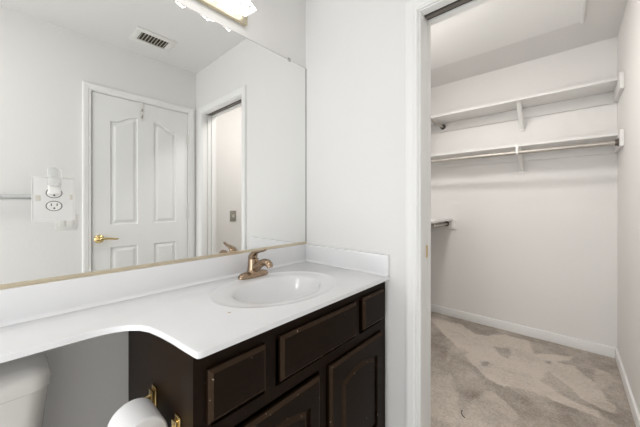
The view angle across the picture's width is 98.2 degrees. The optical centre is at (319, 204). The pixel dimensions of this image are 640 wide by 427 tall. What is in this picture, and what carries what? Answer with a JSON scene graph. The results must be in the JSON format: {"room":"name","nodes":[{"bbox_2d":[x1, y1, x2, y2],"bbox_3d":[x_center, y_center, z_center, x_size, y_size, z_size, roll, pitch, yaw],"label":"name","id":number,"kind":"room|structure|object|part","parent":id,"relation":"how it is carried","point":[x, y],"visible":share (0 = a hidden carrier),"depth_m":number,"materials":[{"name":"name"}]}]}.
{"room":"bathroom","nodes":[
{"label":"bathroom","id":0,"kind":"room"},
{"bbox_2d":[43,0,305,426],"bbox_3d":[-0.429,-0.049,1.403,0.120,2.440,4.813,0,0,42],"label":"wall","id":1,"kind":"structure","parent":0,"point":[88,384],"depth_m":0.97,"materials":[{"name":"paint"}]},
{"bbox_2d":[0,244,305,321],"bbox_3d":[-0.766,0.289,0.925,0.024,0.100,2.050,0,0,42],"label":"backsplash","id":2,"kind":"structure","parent":1,"relation":"attached to","point":[30,300],"depth_m":0.97,"materials":[{"name":"stone"}]},
{"bbox_2d":[0,0,306,289],"bbox_3d":[-0.765,-0.299,0.930,0.012,1.076,2.040,0,0,42],"label":"wall mirror","id":3,"kind":"object","parent":1,"relation":"attached to","point":[181,136],"visible":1,"depth_m":1.03,"materials":[{"name":"silver mirror"}]},
{"bbox_2d":[31,176,74,221],"bbox_3d":[-0.824,-0.015,0.859,0.008,0.135,0.097,0,0,42],"label":"outlet cover","id":4,"kind":"object","parent":3,"relation":"attached to","point":[45,206],"visible":0.99,"depth_m":0.85,"materials":[{"name":"plastic"}]},
{"bbox_2d":[46,190,61,197],"bbox_3d":[-0.823,-0.035,0.858,0.001,0.032,0.038,0,0,42],"label":"receptacle","id":5,"kind":"object","parent":4,"relation":"attached to","point":[47,195],"depth_m":0.85,"materials":[{"name":"white plastic"}]},
{"bbox_2d":[46,201,61,210],"bbox_3d":[-0.823,0.005,0.858,0.001,0.032,0.038,0,0,42],"label":"receptacle","id":6,"kind":"object","parent":4,"relation":"attached to","point":[50,205],"depth_m":0.86,"materials":[{"name":"white plastic"}]},
{"bbox_2d":[47,167,61,193],"bbox_3d":[-0.813,-0.072,0.849,0.033,0.082,0.033,0,0,42],"label":"night light","id":7,"kind":"object","parent":4,"relation":"attached to","point":[54,175],"visible":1,"depth_m":0.84,"materials":[{"name":"white plastic"}]},
{"bbox_2d":[197,0,255,26],"bbox_3d":[-0.498,-0.942,1.141,0.126,0.130,0.522,0,0,42],"label":"vanity light","id":8,"kind":"object","parent":1,"relation":"attached to","point":[237,11],"visible":1,"depth_m":1.27,"materials":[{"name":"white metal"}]},
{"bbox_3d":[-0.368,-0.950,1.266,0.100,0.114,0.116,0,0,42],"label":"lamp shade","id":9,"kind":"part","parent":8,"relation":"part of","materials":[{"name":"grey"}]},
{"bbox_2d":[306,0,410,426],"bbox_3d":[0.520,-0.049,1.235,1.517,2.440,0.130,0,0,42],"label":"wall","id":10,"kind":"structure","parent":0,"point":[356,49],"depth_m":1.42,"materials":[{"name":"paint"}]},
{"bbox_2d":[406,0,439,426],"bbox_3d":[0.681,0.132,0.991,0.787,2.080,0.017,0,0,42],"label":"trim","id":11,"kind":"structure","parent":10,"relation":"attached to","point":[413,6],"depth_m":1.23,"materials":[{"name":"white paint"}]},
{"bbox_2d":[418,0,489,426],"bbox_3d":[0.730,0.153,1.046,0.691,2.031,0.130,0,0,42],"label":"door frame","id":12,"kind":"structure","parent":10,"relation":"in","point":[441,10],"depth_m":1.26,"materials":[{"name":"white paint"}]},
{"bbox_2d":[431,37,616,347],"bbox_3d":[1.737,-0.049,2.626,1.471,2.440,0.100,0,0,42],"label":"wall","id":13,"kind":"structure","parent":0,"point":[536,248],"depth_m":2.44,"materials":[{"name":"paint"}]},
{"bbox_2d":[431,218,455,228],"bbox_3d":[0.709,0.204,2.330,0.334,0.107,1.712,0,0,42],"label":"closet shelf","id":14,"kind":"object","parent":13,"relation":"attached to","point":[452,224],"visible":0.22,"depth_m":2.86,"materials":[{"name":"paint"}]},
{"bbox_2d":[431,221,448,227],"bbox_3d":[0.753,0.205,2.264,0.054,0.054,1.714,0,0,42],"label":"closet rod","id":15,"kind":"object","parent":14,"relation":"attached to","point":[446,223],"visible":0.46,"depth_m":2.75,"materials":[{"name":"metal"}]},
{"bbox_2d":[431,304,614,357],"bbox_3d":[1.699,1.129,2.583,1.445,0.080,0.013,0,0,42],"label":"baseboard","id":16,"kind":"structure","parent":13,"relation":"attached to","point":[604,350],"depth_m":2.43,"materials":[{"name":"white paint"}]},
{"bbox_2d":[431,71,623,133],"bbox_3d":[1.589,-0.766,2.447,1.450,0.224,0.362,0,0,42],"label":"closet shelf","id":17,"kind":"object","parent":13,"relation":"attached to","point":[605,92],"depth_m":2.34,"materials":[{"name":"paint"}]},
{"bbox_2d":[431,119,445,129],"bbox_3d":[0.727,-0.814,2.288,0.054,0.054,1.714,0,0,42],"label":"closet rod","id":18,"kind":"object","parent":17,"relation":"attached to","point":[443,126],"visible":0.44,"depth_m":2.83,"materials":[{"name":"metal"}]},
{"bbox_3d":[1.725,-0.754,2.388,0.036,0.200,0.230,0,0,42],"label":"shelf bracket","id":19,"kind":"part","parent":17,"relation":"part of","materials":[{"name":"white metal"}]},
{"bbox_3d":[1.800,-0.754,2.472,0.036,0.200,0.006,0,0,42],"label":"wall leg","id":20,"kind":"part","parent":17,"relation":"part of","materials":[{"name":"white plastic"}]},
{"bbox_2d":[431,129,623,173],"bbox_3d":[1.589,-0.386,2.447,1.450,0.223,0.362,0,0,42],"label":"closet shelf","id":21,"kind":"object","parent":13,"relation":"attached to","point":[611,149],"depth_m":2.34,"materials":[{"name":"paint"}]},
{"bbox_3d":[1.698,-0.374,2.358,0.036,0.200,0.311,0,0,42],"label":"shelf bracket","id":22,"kind":"part","parent":21,"relation":"part of","materials":[{"name":"white metal"}]},
{"bbox_3d":[1.800,-0.374,2.472,0.036,0.200,0.006,0,0,42],"label":"wall leg","id":23,"kind":"part","parent":21,"relation":"part of","materials":[{"name":"white plastic"}]},
{"bbox_2d":[431,138,618,162],"bbox_3d":[1.506,-0.420,2.352,1.404,0.054,0.054,0,0,42],"label":"closet rod","id":24,"kind":"object","parent":21,"relation":"attached to","point":[615,142],"visible":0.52,"depth_m":2.17,"materials":[{"name":"metal"}]},
{"bbox_2d":[431,0,627,87],"bbox_3d":[0.180,-1.319,0.857,1.717,0.100,4.813,0,0,42],"label":"ceiling","id":25,"kind":"structure","parent":0,"point":[602,18],"depth_m":2.20,"materials":[{"name":"white paint"}]},
{"bbox_2d":[431,0,585,69],"bbox_3d":[1.150,-1.258,2.014,1.135,0.020,0.732,0,0,42],"label":"attic hatch","id":26,"kind":"object","parent":25,"relation":"attached to","point":[490,25],"visible":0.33,"depth_m":1.95,"materials":[{"name":"white paint"}]},
{"bbox_2d":[431,312,635,426],"bbox_3d":[1.125,1.210,1.910,1.517,0.083,1.823,0,0,42],"label":"floor","id":27,"kind":"structure","parent":0,"point":[497,377],"depth_m":1.83,"materials":[{"name":"carpet"}]},
{"bbox_2d":[617,0,639,413],"bbox_3d":[1.743,-0.049,1.456,0.100,2.440,1.833,0,0,42],"label":"wall","id":28,"kind":"structure","parent":0,"point":[628,38],"depth_m":1.68,"materials":[{"name":"paint"}]},
{"bbox_2d":[615,138,618,145],"bbox_3d":[2.022,-0.420,1.888,0.016,0.054,0.054,0,0,42],"label":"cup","id":29,"kind":"object","parent":28,"relation":"attached to","point":[616,140],"depth_m":1.88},
{"bbox_2d":[615,348,639,426],"bbox_3d":[1.671,1.129,1.461,0.013,0.080,1.720,0,0,42],"label":"baseboard","id":30,"kind":"structure","parent":28,"relation":"attached to","point":[635,413],"depth_m":1.65,"materials":[{"name":"white paint"}]},
{"bbox_3d":[-0.456,1.212,0.148,1.717,0.080,2.910,0,0,42],"label":"floor","id":31,"kind":"structure","parent":0,"visible":0},
{"bbox_2d":[0,352,50,426],"bbox_3d":[-0.730,0.797,0.417,0.719,0.748,0.496,0,0,42],"label":"toilet","id":32,"kind":"object","parent":31,"relation":"on","point":[24,381],"visible":0.84,"depth_m":0.70,"materials":[{"name":"ceramic"}]},
{"bbox_3d":[-0.929,0.644,0.595,0.165,0.334,0.494,0,0,42],"label":"tank","id":33,"kind":"part","parent":32,"relation":"part of","materials":[{"name":"ceramic"}]},
{"bbox_3d":[-0.928,0.448,0.597,0.185,0.050,0.493,0,0,42],"label":"tank lid","id":34,"kind":"part","parent":32,"relation":"part of","materials":[{"name":"ceramic"}]},
{"bbox_2d":[128,282,384,426],"bbox_3d":[-0.185,0.765,1.164,0.556,0.814,0.915,0,0,42],"label":"vanity cabinet","id":35,"kind":"object","parent":31,"relation":"on","point":[325,366],"visible":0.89,"depth_m":0.89,"materials":[{"name":"brown wood"}]},
{"bbox_3d":[-0.500,0.765,0.843,0.518,0.814,0.016,0,0,42],"label":"panel","id":36,"kind":"part","parent":35,"relation":"part of","materials":[{"name":"brown wood"}]},
{"bbox_2d":[144,383,180,426],"bbox_3d":[-0.449,0.566,0.729,0.202,0.064,0.084,0,0,42],"label":"toilet paper holder","id":37,"kind":"object","parent":35,"relation":"attached to","point":[175,422],"visible":0.45,"depth_m":0.80,"materials":[{"name":"gold metal"}]},
{"bbox_2d":[107,398,167,426],"bbox_3d":[-0.467,0.580,0.708,0.104,0.110,0.110,0,0,42],"label":"toilet paper roll","id":38,"kind":"object","parent":37,"relation":"hanging from","point":[139,412],"visible":1,"depth_m":0.70,"materials":[{"name":"white paper"}]},
{"bbox_3d":[-0.513,0.566,0.786,0.030,0.064,0.084,0,0,42],"label":"post","id":39,"kind":"part","parent":37,"relation":"part of","materials":[{"name":"gold metal"}]},
{"bbox_3d":[-0.385,0.566,0.672,0.030,0.064,0.084,0,0,42],"label":"post","id":40,"kind":"part","parent":37,"relation":"part of","materials":[{"name":"gold metal"}]},
{"bbox_2d":[0,244,389,363],"bbox_3d":[-0.562,0.352,0.744,0.570,0.226,2.054,0,0,42],"label":"countertop","id":41,"kind":"structure","parent":35,"relation":"on","point":[202,307],"depth_m":0.92,"materials":[{"name":"stone"}]},
{"bbox_2d":[238,249,272,279],"bbox_3d":[-0.275,0.270,1.294,0.171,0.139,0.145,0,0,14],"label":"faucet","id":42,"kind":"object","parent":41,"relation":"on","point":[254,270],"visible":1,"depth_m":1.27,"materials":[{"name":"brown metal"}]},
{"bbox_3d":[-0.312,0.325,1.303,0.054,0.028,0.160,0,0,42],"label":"deck plate","id":43,"kind":"part","parent":42,"relation":"part of","materials":[{"name":"brown metal"}]},
{"bbox_3d":[-0.289,0.233,1.282,0.123,0.065,0.044,0,0,42],"label":"lever","id":44,"kind":"part","parent":42,"relation":"part of","materials":[{"name":"brown metal"}]},
{"bbox_3d":[-0.265,0.285,1.260,0.148,0.080,0.044,0,0,42],"label":"spout","id":45,"kind":"part","parent":42,"relation":"part of","materials":[{"name":"brown metal"}]},
{"bbox_3d":[-0.214,0.466,0.731,0.018,0.132,0.170,0,0,42],"label":"drawer","id":46,"kind":"part","parent":35,"relation":"part of","materials":[{"name":"brown wood"}]},
{"bbox_3d":[-0.129,0.825,0.825,0.018,0.458,0.378,0,0,42],"label":"door","id":47,"kind":"part","parent":35,"relation":"part of","materials":[{"name":"brown wood"}]},
{"bbox_3d":[0.013,0.467,0.983,0.018,0.138,0.398,0,0,42],"label":"drawer","id":48,"kind":"part","parent":35,"relation":"part of","materials":[{"name":"brown wood"}]},
{"bbox_3d":[0.160,0.822,1.147,0.018,0.464,0.378,0,0,42],"label":"door","id":49,"kind":"part","parent":35,"relation":"part of","materials":[{"name":"brown wood"}]},
{"bbox_3d":[0.237,0.464,1.233,0.018,0.139,0.174,0,0,42],"label":"drawer","id":50,"kind":"part","parent":35,"relation":"part of","materials":[{"name":"brown wood"}]}
]}

